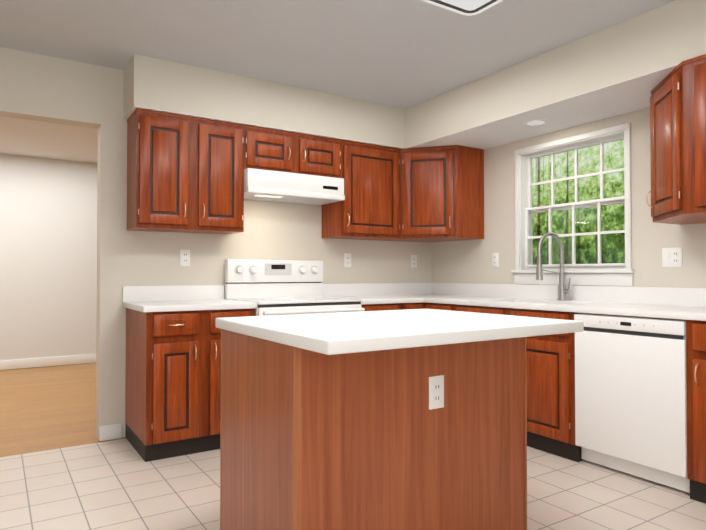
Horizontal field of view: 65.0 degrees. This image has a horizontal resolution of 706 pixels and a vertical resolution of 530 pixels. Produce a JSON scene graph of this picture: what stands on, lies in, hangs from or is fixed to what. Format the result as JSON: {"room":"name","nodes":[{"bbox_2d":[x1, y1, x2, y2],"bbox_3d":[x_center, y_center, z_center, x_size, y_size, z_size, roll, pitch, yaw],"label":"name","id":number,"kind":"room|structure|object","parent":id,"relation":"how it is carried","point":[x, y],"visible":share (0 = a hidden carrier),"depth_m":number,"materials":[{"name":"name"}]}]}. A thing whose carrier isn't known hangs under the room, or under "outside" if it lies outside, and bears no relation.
{"room":"kitchen","nodes":[
{"label":"kitchen","id":0,"kind":"room"},
{"bbox_2d":[0,154,97,359],"bbox_3d":[-4.106,-0.048,6.429,7.140,2.490,0.140,1,-1,-33],"label":"wall","id":1,"kind":"structure","parent":0,"point":[48,257],"depth_m":6.62,"materials":[{"name":"white paint"}]},
{"bbox_2d":[0,354,95,369],"bbox_3d":[-4.064,1.141,6.347,6.860,0.110,0.015,1,-1,-33],"label":"baseboard","id":2,"kind":"structure","parent":1,"relation":"attached to","point":[86,358],"depth_m":6.60,"materials":[{"name":"white wood"}]},
{"bbox_2d":[0,363,125,456],"bbox_3d":[-3.131,1.226,4.903,7.140,0.099,3.730,1,-1,-33],"label":"floor","id":3,"kind":"structure","parent":0,"point":[47,408],"depth_m":4.55,"materials":[{"name":"beige wood"}]},
{"bbox_2d":[0,47,431,439],"bbox_3d":[-2.174,-0.091,3.439,7.140,2.490,0.140,1,-1,-33],"label":"wall","id":4,"kind":"structure","parent":0,"point":[39,87],"depth_m":3.76,"materials":[{"name":"beige paint"}]},
{"bbox_2d":[180,249,189,265],"bbox_3d":[-1.203,-0.058,3.977,0.072,0.118,0.008,1,-1,-33],"label":"outlet","id":5,"kind":"object","parent":4,"relation":"attached to","point":[184,254],"depth_m":3.97,"materials":[{"name":"white plastic"}]},
{"bbox_2d":[127,108,246,233],"bbox_3d":[-1.148,-0.620,3.831,0.719,0.758,0.322,1,-1,-33],"label":"upper cabinet","id":6,"kind":"object","parent":4,"relation":"attached to","point":[185,174],"depth_m":3.69,"materials":[{"name":"brown wood"}]},
{"bbox_2d":[122,283,429,302],"bbox_3d":[-0.402,0.201,4.482,2.742,0.106,0.019,1,-1,-33],"label":"backsplash","id":7,"kind":"structure","parent":4,"relation":"attached to","point":[129,294],"depth_m":4.10,"materials":[{"name":"white stone"}]},
{"bbox_2d":[247,125,342,177],"bbox_3d":[-0.509,-0.836,4.247,0.800,0.313,0.322,1,-1,-33],"label":"upper cabinet","id":8,"kind":"object","parent":4,"relation":"attached to","point":[267,149],"depth_m":4.12,"materials":[{"name":"brown wood"}]},
{"bbox_2d":[244,168,344,204],"bbox_3d":[-0.495,-0.590,4.221,0.794,0.175,0.374,1,-1,-33],"label":"range hood","id":9,"kind":"object","parent":8,"relation":"attached to","point":[270,185],"visible":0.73,"depth_m":4.08,"materials":[{"name":"white metal"}]},
{"bbox_2d":[344,253,350,266],"bbox_3d":[-0.044,-0.047,4.726,0.072,0.118,0.008,1,-1,-33],"label":"outlet","id":10,"kind":"object","parent":4,"relation":"attached to","point":[347,256],"depth_m":4.72,"materials":[{"name":"white plastic"}]},
{"bbox_2d":[322,140,410,241],"bbox_3d":[0.115,-0.608,4.610,0.644,0.758,0.384,1,-1,-33],"label":"upper cabinet","id":11,"kind":"object","parent":4,"relation":"attached to","point":[374,206],"depth_m":4.50,"materials":[{"name":"brown wood"}]},
{"bbox_2d":[411,255,416,267],"bbox_3d":[0.563,-0.041,5.118,0.072,0.118,0.008,1,-1,-33],"label":"outlet","id":12,"kind":"object","parent":4,"relation":"attached to","point":[413,257],"depth_m":5.12,"materials":[{"name":"white plastic"}]},
{"bbox_2d":[407,147,426,237],"bbox_3d":[0.626,-0.609,4.590,0.306,0.756,0.367,1,-1,-33],"label":"upper cabinet","id":13,"kind":"object","parent":4,"relation":"attached to","point":[416,157],"depth_m":4.60,"materials":[{"name":"brown wood"}]},
{"bbox_2d":[0,0,674,162],"bbox_3d":[-1.457,-1.402,2.349,7.140,0.100,9.900,1,-1,-33],"label":"ceiling","id":14,"kind":"structure","parent":0,"point":[403,54],"depth_m":3.28,"materials":[{"name":"grey paint"}]},
{"bbox_2d":[421,0,502,15],"bbox_3d":[0.213,-1.312,2.305,1.260,0.079,0.495,1,-1,-33],"label":"ceiling light","id":15,"kind":"object","parent":14,"relation":"attached to","point":[468,7],"visible":1,"depth_m":2.70,"materials":[{"name":"white glass"}]},
{"bbox_2d":[0,438,705,529],"bbox_3d":[-0.025,1.169,1.017,6.140,0.100,6.170,1,-1,-33],"label":"floor","id":16,"kind":"structure","parent":0,"point":[120,484],"depth_m":2.77,"materials":[{"name":"beige tile"}]},
{"bbox_2d":[125,307,256,461],"bbox_3d":[-1.082,0.717,3.671,0.682,0.879,0.630,1,-1,-33],"label":"base cabinet","id":17,"kind":"object","parent":16,"relation":"on","point":[173,377],"depth_m":3.36,"materials":[{"name":"brown wood"}]},
{"bbox_2d":[122,299,256,310],"bbox_3d":[-1.091,0.259,3.670,0.705,0.036,0.632,1,-1,-33],"label":"countertop","id":18,"kind":"structure","parent":17,"relation":"on","point":[143,304],"depth_m":3.52,"materials":[{"name":"white stone"}]},
{"bbox_2d":[224,259,364,315],"bbox_3d":[-0.430,0.557,4.041,0.811,1.212,0.702,1,-1,-33],"label":"electric range","id":19,"kind":"object","parent":16,"relation":"on","point":[279,287],"visible":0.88,"depth_m":4.15,"materials":[{"name":"white enameled metal"},{"name":"black glass"}]},
{"bbox_2d":[361,299,429,310],"bbox_3d":[0.422,0.731,4.597,1.224,0.879,0.707,1,-1,-33],"label":"base cabinet","id":20,"kind":"object","parent":16,"relation":"on","point":[414,303],"depth_m":4.23,"materials":[{"name":"brown wood"}]},
{"bbox_2d":[323,295,433,302],"bbox_3d":[0.402,0.273,4.635,1.224,0.036,0.632,1,-1,-33],"label":"countertop","id":21,"kind":"structure","parent":20,"relation":"on","point":[366,298],"depth_m":4.42,"materials":[{"name":"white stone"}]},
{"bbox_2d":[215,309,583,529],"bbox_3d":[0.154,0.675,2.226,1.145,0.922,0.954,1,-1,-33],"label":"kitchen island","id":22,"kind":"object","parent":16,"relation":"on","point":[410,419],"visible":1,"depth_m":1.98,"materials":[{"name":"brown wood"}]},
{"bbox_2d":[426,303,477,312],"bbox_3d":[0.885,0.727,4.374,0.689,0.879,0.367,1,-1,-33],"label":"base cabinet","id":23,"kind":"object","parent":16,"relation":"on","point":[441,306],"depth_m":4.13,"materials":[{"name":"brown wood"}]},
{"bbox_2d":[574,313,689,492],"bbox_3d":[1.716,0.714,3.141,0.617,0.872,0.617,1,-1,-33],"label":"dishwasher","id":24,"kind":"object","parent":16,"relation":"on","point":[631,395],"visible":0.81,"depth_m":2.94,"materials":[{"name":"white metal"}]},
{"bbox_2d":[678,315,705,502],"bbox_3d":[2.064,0.702,2.604,0.629,0.879,0.657,1,-1,-33],"label":"base cabinet","id":25,"kind":"object","parent":16,"relation":"on","point":[695,328],"depth_m":2.67,"materials":[{"name":"brown wood"}]},
{"bbox_2d":[430,295,705,318],"bbox_3d":[1.538,0.255,3.422,0.632,0.036,2.641,1,-1,-33],"label":"countertop","id":26,"kind":"structure","parent":25,"relation":"on","point":[583,306],"depth_m":3.39,"materials":[{"name":"white stone"}]},
{"bbox_2d":[536,232,570,300],"bbox_3d":[1.396,0.001,3.846,0.295,0.483,0.113,1,-1,-33],"label":"pull-down faucet","id":27,"kind":"object","parent":26,"relation":"on","point":[563,291],"visible":1,"depth_m":3.89,"materials":[{"name":"silver metal"}]},
{"bbox_2d":[123,0,705,148],"bbox_3d":[0.732,-1.180,2.749,2.745,0.333,4.200,1,-1,-33],"label":"soffit","id":28,"kind":"structure","parent":0,"point":[625,66],"depth_m":3.68,"materials":[{"name":"beige paint"}]},
{"bbox_2d":[523,119,548,125],"bbox_3d":[1.273,-0.996,3.858,0.170,0.007,0.170,1,-1,-33],"label":"recessed light","id":29,"kind":"object","parent":28,"relation":"in","point":[537,122],"visible":1,"depth_m":3.84,"materials":[{"name":"white glass"}]},
{"bbox_2d":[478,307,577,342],"bbox_3d":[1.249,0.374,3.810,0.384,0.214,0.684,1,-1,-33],"label":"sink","id":30,"kind":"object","parent":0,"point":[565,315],"depth_m":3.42,"materials":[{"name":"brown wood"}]},
{"bbox_2d":[432,107,705,287],"bbox_3d":[2.486,-0.102,2.676,0.140,2.490,6.200,1,-1,-33],"label":"wall","id":31,"kind":"structure","parent":0,"point":[465,261],"depth_m":3.91,"materials":[{"name":"beige paint"}]},
{"bbox_2d":[411,145,483,242],"bbox_3d":[0.671,-0.606,4.800,0.608,0.758,0.670,1,-1,-33],"label":"upper cabinet","id":32,"kind":"object","parent":31,"relation":"attached to","point":[455,173],"depth_m":4.56,"materials":[{"name":"brown wood"}]},
{"bbox_2d":[492,253,498,266],"bbox_3d":[1.173,-0.049,4.570,0.008,0.118,0.072,1,-1,-33],"label":"outlet","id":33,"kind":"object","parent":31,"relation":"attached to","point":[495,256],"depth_m":4.57,"materials":[{"name":"white plastic"}]},
{"bbox_2d":[430,283,705,306],"bbox_3d":[1.629,0.192,3.846,0.019,0.106,3.253,1,-1,-33],"label":"backsplash","id":34,"kind":"structure","parent":31,"relation":"attached to","point":[693,297],"depth_m":3.82,"materials":[{"name":"white stone"}]},
{"bbox_2d":[511,123,634,285],"bbox_3d":[1.593,-0.393,4.026,0.180,1.063,0.990,1,-1,-33],"label":"double-hung window","id":35,"kind":"structure","parent":31,"relation":"in","point":[599,273],"depth_m":4.03,"materials":[{"name":"white wood"}]},
{"bbox_2d":[662,247,681,266],"bbox_3d":[1.942,-0.053,3.377,0.013,0.118,0.118,1,-1,-33],"label":"outlet","id":36,"kind":"object","parent":31,"relation":"attached to","point":[671,257],"depth_m":3.37,"materials":[{"name":"white plastic"}]},
{"bbox_2d":[646,68,705,224],"bbox_3d":[1.796,-0.631,3.037,0.632,0.758,0.326,1,-1,-33],"label":"upper cabinet","id":37,"kind":"object","parent":31,"relation":"attached to","point":[664,139],"depth_m":2.96,"materials":[{"name":"brown wood"}]},
{"bbox_2d":[675,54,705,217],"bbox_3d":[2.063,-0.637,2.623,0.632,0.758,0.659,1,-1,-33],"label":"upper cabinet","id":38,"kind":"object","parent":31,"relation":"attached to","point":[690,75],"depth_m":2.71,"materials":[{"name":"brown wood"}]},
{"label":"outside","id":39,"kind":"structure","parent":0,"visible":0},
{"bbox_2d":[532,139,624,264],"bbox_3d":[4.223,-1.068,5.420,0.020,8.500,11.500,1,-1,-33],"label":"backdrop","id":40,"kind":"structure","parent":39,"point":[618,256],"depth_m":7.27,"materials":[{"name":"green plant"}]}
]}

